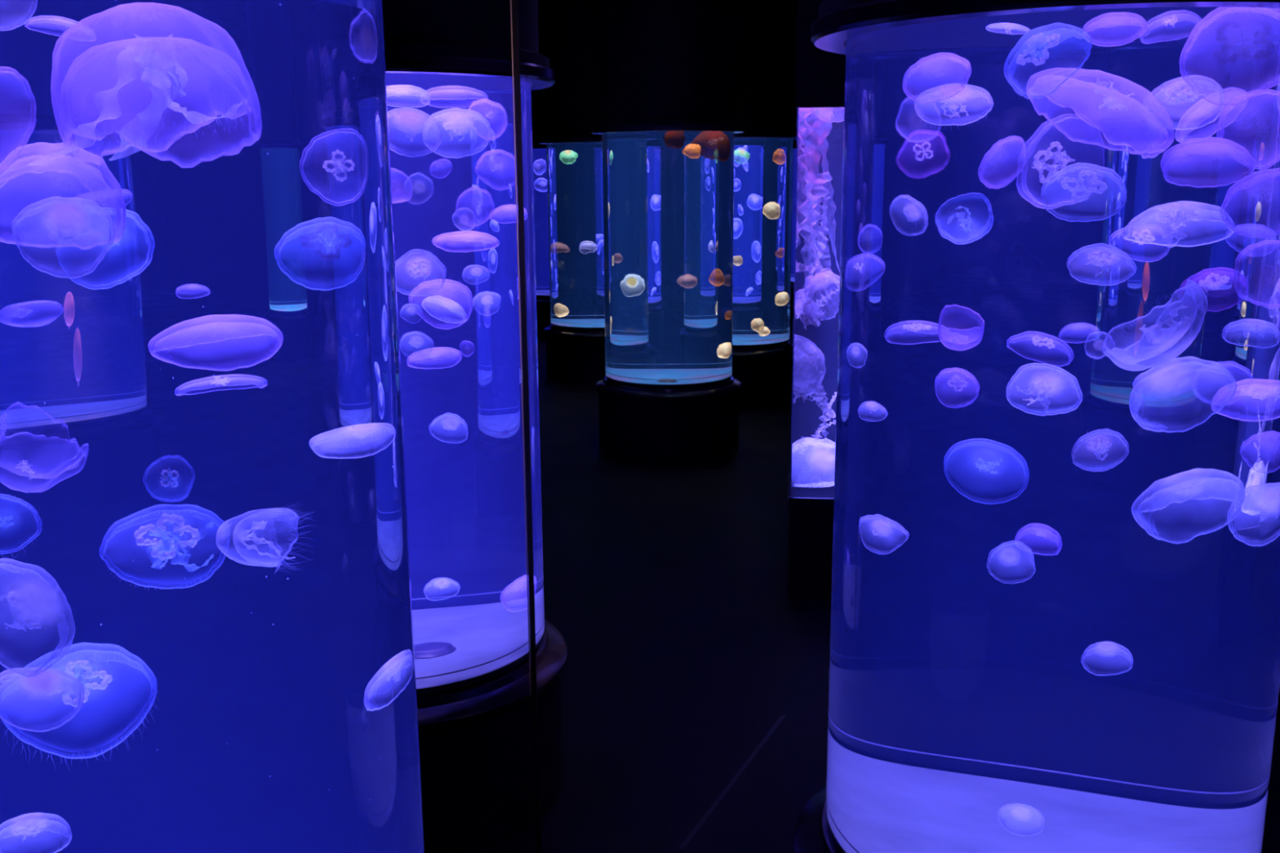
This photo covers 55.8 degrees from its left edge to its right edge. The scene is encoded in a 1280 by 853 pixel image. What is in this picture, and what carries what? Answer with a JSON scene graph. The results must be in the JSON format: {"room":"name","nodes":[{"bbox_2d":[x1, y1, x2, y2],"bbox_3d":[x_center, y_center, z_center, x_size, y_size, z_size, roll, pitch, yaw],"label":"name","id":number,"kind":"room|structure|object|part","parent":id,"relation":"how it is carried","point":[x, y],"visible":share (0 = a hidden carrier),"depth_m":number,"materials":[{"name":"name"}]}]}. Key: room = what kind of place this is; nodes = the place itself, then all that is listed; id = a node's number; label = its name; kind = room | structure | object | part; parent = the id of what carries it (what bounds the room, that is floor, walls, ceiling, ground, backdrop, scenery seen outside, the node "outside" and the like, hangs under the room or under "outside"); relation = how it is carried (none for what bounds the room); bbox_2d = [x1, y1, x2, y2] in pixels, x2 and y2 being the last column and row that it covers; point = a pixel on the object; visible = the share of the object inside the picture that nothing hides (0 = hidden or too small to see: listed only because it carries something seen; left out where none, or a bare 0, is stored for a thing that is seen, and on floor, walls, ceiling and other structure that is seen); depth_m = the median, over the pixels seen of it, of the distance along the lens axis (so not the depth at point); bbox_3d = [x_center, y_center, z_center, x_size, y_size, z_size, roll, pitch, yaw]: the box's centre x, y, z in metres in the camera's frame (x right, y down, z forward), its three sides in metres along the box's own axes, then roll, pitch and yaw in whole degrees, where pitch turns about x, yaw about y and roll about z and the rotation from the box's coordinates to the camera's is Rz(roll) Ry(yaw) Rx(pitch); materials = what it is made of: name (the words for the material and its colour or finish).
{"room":"animal exhibit","nodes":[
{"label":"animal exhibit","id":0,"kind":"room"},
{"bbox_2d":[537,0,540,8],"bbox_3d":[-0.023,-2.874,6.546,19.000,0.100,19.000,0,12,0],"label":"ceiling","id":1,"kind":"structure","parent":0,"point":[539,1],"depth_m":10.43,"materials":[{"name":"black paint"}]},
{"bbox_2d":[478,321,1279,852],"bbox_3d":[0.001,0.110,7.180,19.000,0.100,19.000,0,12,0],"label":"floor","id":2,"kind":"structure","parent":0,"point":[665,582],"depth_m":4.01,"materials":[{"name":"black"}]},
{"bbox_2d":[0,0,424,852],"bbox_3d":[-0.590,-0.151,1.094,0.834,2.949,0.834,7,14,31],"label":"tank","id":3,"kind":"object","parent":2,"relation":"on","point":[206,633],"visible":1,"depth_m":0.88,"materials":[{"name":"glass"}]},
{"bbox_2d":[382,0,567,852],"bbox_3d":[-0.610,-0.519,2.830,0.834,2.949,0.834,-6,13,-24],"label":"tank","id":4,"kind":"object","parent":2,"relation":"on","point":[448,63],"visible":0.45,"depth_m":2.67,"materials":[{"name":"glass"}]},
{"bbox_2d":[382,0,555,90],"bbox_3d":[-0.617,-1.372,2.648,0.834,1.205,0.834,0,12,0],"label":"hood","id":5,"kind":"object","parent":4,"relation":"attached to","point":[460,42],"depth_m":2.47,"materials":[{"name":"black paint"}]},
{"bbox_2d":[510,0,541,852],"bbox_3d":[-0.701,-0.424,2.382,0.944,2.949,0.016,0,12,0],"label":"pole","id":6,"kind":"object","parent":2,"relation":"on","point":[513,3],"visible":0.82,"depth_m":2.46,"materials":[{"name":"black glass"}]},
{"bbox_2d":[531,8,551,339],"bbox_3d":[-0.768,-2.332,11.362,0.834,2.949,0.834,-5,13,-20],"label":"tank","id":7,"kind":"object","parent":2,"relation":"on","point":[540,150],"visible":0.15,"depth_m":11.11,"materials":[{"name":"glass"}]},
{"bbox_2d":[531,8,546,148],"bbox_3d":[-0.775,-3.185,11.181,0.834,1.205,0.834,0,12,0],"label":"hood","id":8,"kind":"object","parent":7,"relation":"attached to","point":[536,95],"depth_m":10.90,"materials":[{"name":"black paint"}]},
{"bbox_2d":[538,0,605,383],"bbox_3d":[-0.333,-1.846,9.058,0.834,2.949,0.834,-5,13,-20],"label":"tank","id":9,"kind":"object","parent":2,"relation":"on","point":[575,335],"visible":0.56,"depth_m":8.78,"materials":[{"name":"glass"}]},
{"bbox_2d":[538,0,602,144],"bbox_3d":[-0.339,-2.699,8.877,0.834,1.205,0.834,0,12,0],"label":"hood","id":10,"kind":"object","parent":9,"relation":"attached to","point":[568,27],"depth_m":8.58,"materials":[{"name":"black paint"}]},
{"bbox_2d":[591,0,744,460],"bbox_3d":[0.156,-1.341,6.665,0.860,2.949,0.860,0,12,0],"label":"tank","id":11,"kind":"object","parent":2,"relation":"on","point":[668,122],"visible":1,"depth_m":6.42,"materials":[{"name":"glass"}]},
{"bbox_2d":[591,0,744,134],"bbox_3d":[0.149,-2.194,6.484,0.834,1.205,0.834,0,12,0],"label":"hood","id":12,"kind":"object","parent":11,"relation":"attached to","point":[665,67],"depth_m":6.22,"materials":[{"name":"black paint"}]},
{"bbox_2d":[678,715,786,848],"bbox_3d":[0.256,0.911,3.159,0.337,0.001,0.700,0,12,0],"label":"trim","id":13,"kind":"structure","parent":2,"relation":"on","point":[766,738],"depth_m":3.10,"materials":[{"name":"blue"}]},
{"bbox_2d":[732,0,796,407],"bbox_3d":[0.660,-1.651,8.108,0.834,2.949,0.834,-8,14,-31],"label":"tank","id":14,"kind":"object","parent":2,"relation":"on","point":[762,348],"visible":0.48,"depth_m":7.83,"materials":[{"name":"glass"}]},
{"bbox_2d":[733,0,796,138],"bbox_3d":[0.653,-2.504,7.926,0.834,1.205,0.834,0,12,0],"label":"hood","id":15,"kind":"object","parent":14,"relation":"attached to","point":[767,28],"depth_m":7.64,"materials":[{"name":"black paint"}]},
{"bbox_2d":[790,138,795,321],"bbox_3d":[1.780,-2.602,12.536,0.860,2.949,0.860,0,12,0],"label":"tank","id":16,"kind":"object","parent":2,"relation":"on","point":[794,140],"visible":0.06,"depth_m":12.37,"materials":[{"name":"glass"}]},
{"bbox_2d":[793,138,795,148],"bbox_3d":[1.773,-3.454,12.355,0.834,1.205,0.834,0,12,0],"label":"hood","id":17,"kind":"object","parent":16,"relation":"attached to","point":[794,140],"depth_m":12.14,"materials":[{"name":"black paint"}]},
{"bbox_2d":[786,0,845,599],"bbox_3d":[0.701,-0.847,4.320,0.306,2.949,0.450,1,12,7],"label":"tank","id":18,"kind":"object","parent":2,"relation":"on","point":[820,89],"visible":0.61,"depth_m":4.22,"materials":[{"name":"glass"}]},
{"bbox_3d":[0.711,0.237,4.561,0.306,0.015,0.430,1,12,7],"label":"plate","id":19,"kind":"part","parent":18,"relation":"part of","materials":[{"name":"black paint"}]},
{"bbox_3d":[0.715,0.222,4.562,0.300,0.009,0.420,1,12,7],"label":"frame","id":20,"kind":"part","parent":18,"relation":"part of","materials":[{"name":"black paint"}]},
{"bbox_2d":[795,0,845,107],"bbox_3d":[0.669,-1.659,3.933,0.304,1.199,0.026,1,12,7],"label":"hood","id":21,"kind":"object","parent":18,"relation":"attached to","point":[820,73],"depth_m":4.03,"materials":[{"name":"black paint"}]},
{"bbox_2d":[793,0,1279,852],"bbox_3d":[0.687,-0.337,1.925,0.834,2.949,0.834,9,15,38],"label":"tank","id":22,"kind":"object","parent":2,"relation":"on","point":[1055,625],"visible":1,"depth_m":1.69,"materials":[{"name":"blue glass"}]},
{"bbox_2d":[810,0,1279,54],"bbox_3d":[0.680,-1.190,1.744,0.834,1.205,0.834,0,12,0],"label":"hood","id":23,"kind":"object","parent":22,"relation":"attached to","point":[841,26],"depth_m":1.57,"materials":[{"name":"black paint"}]}
]}

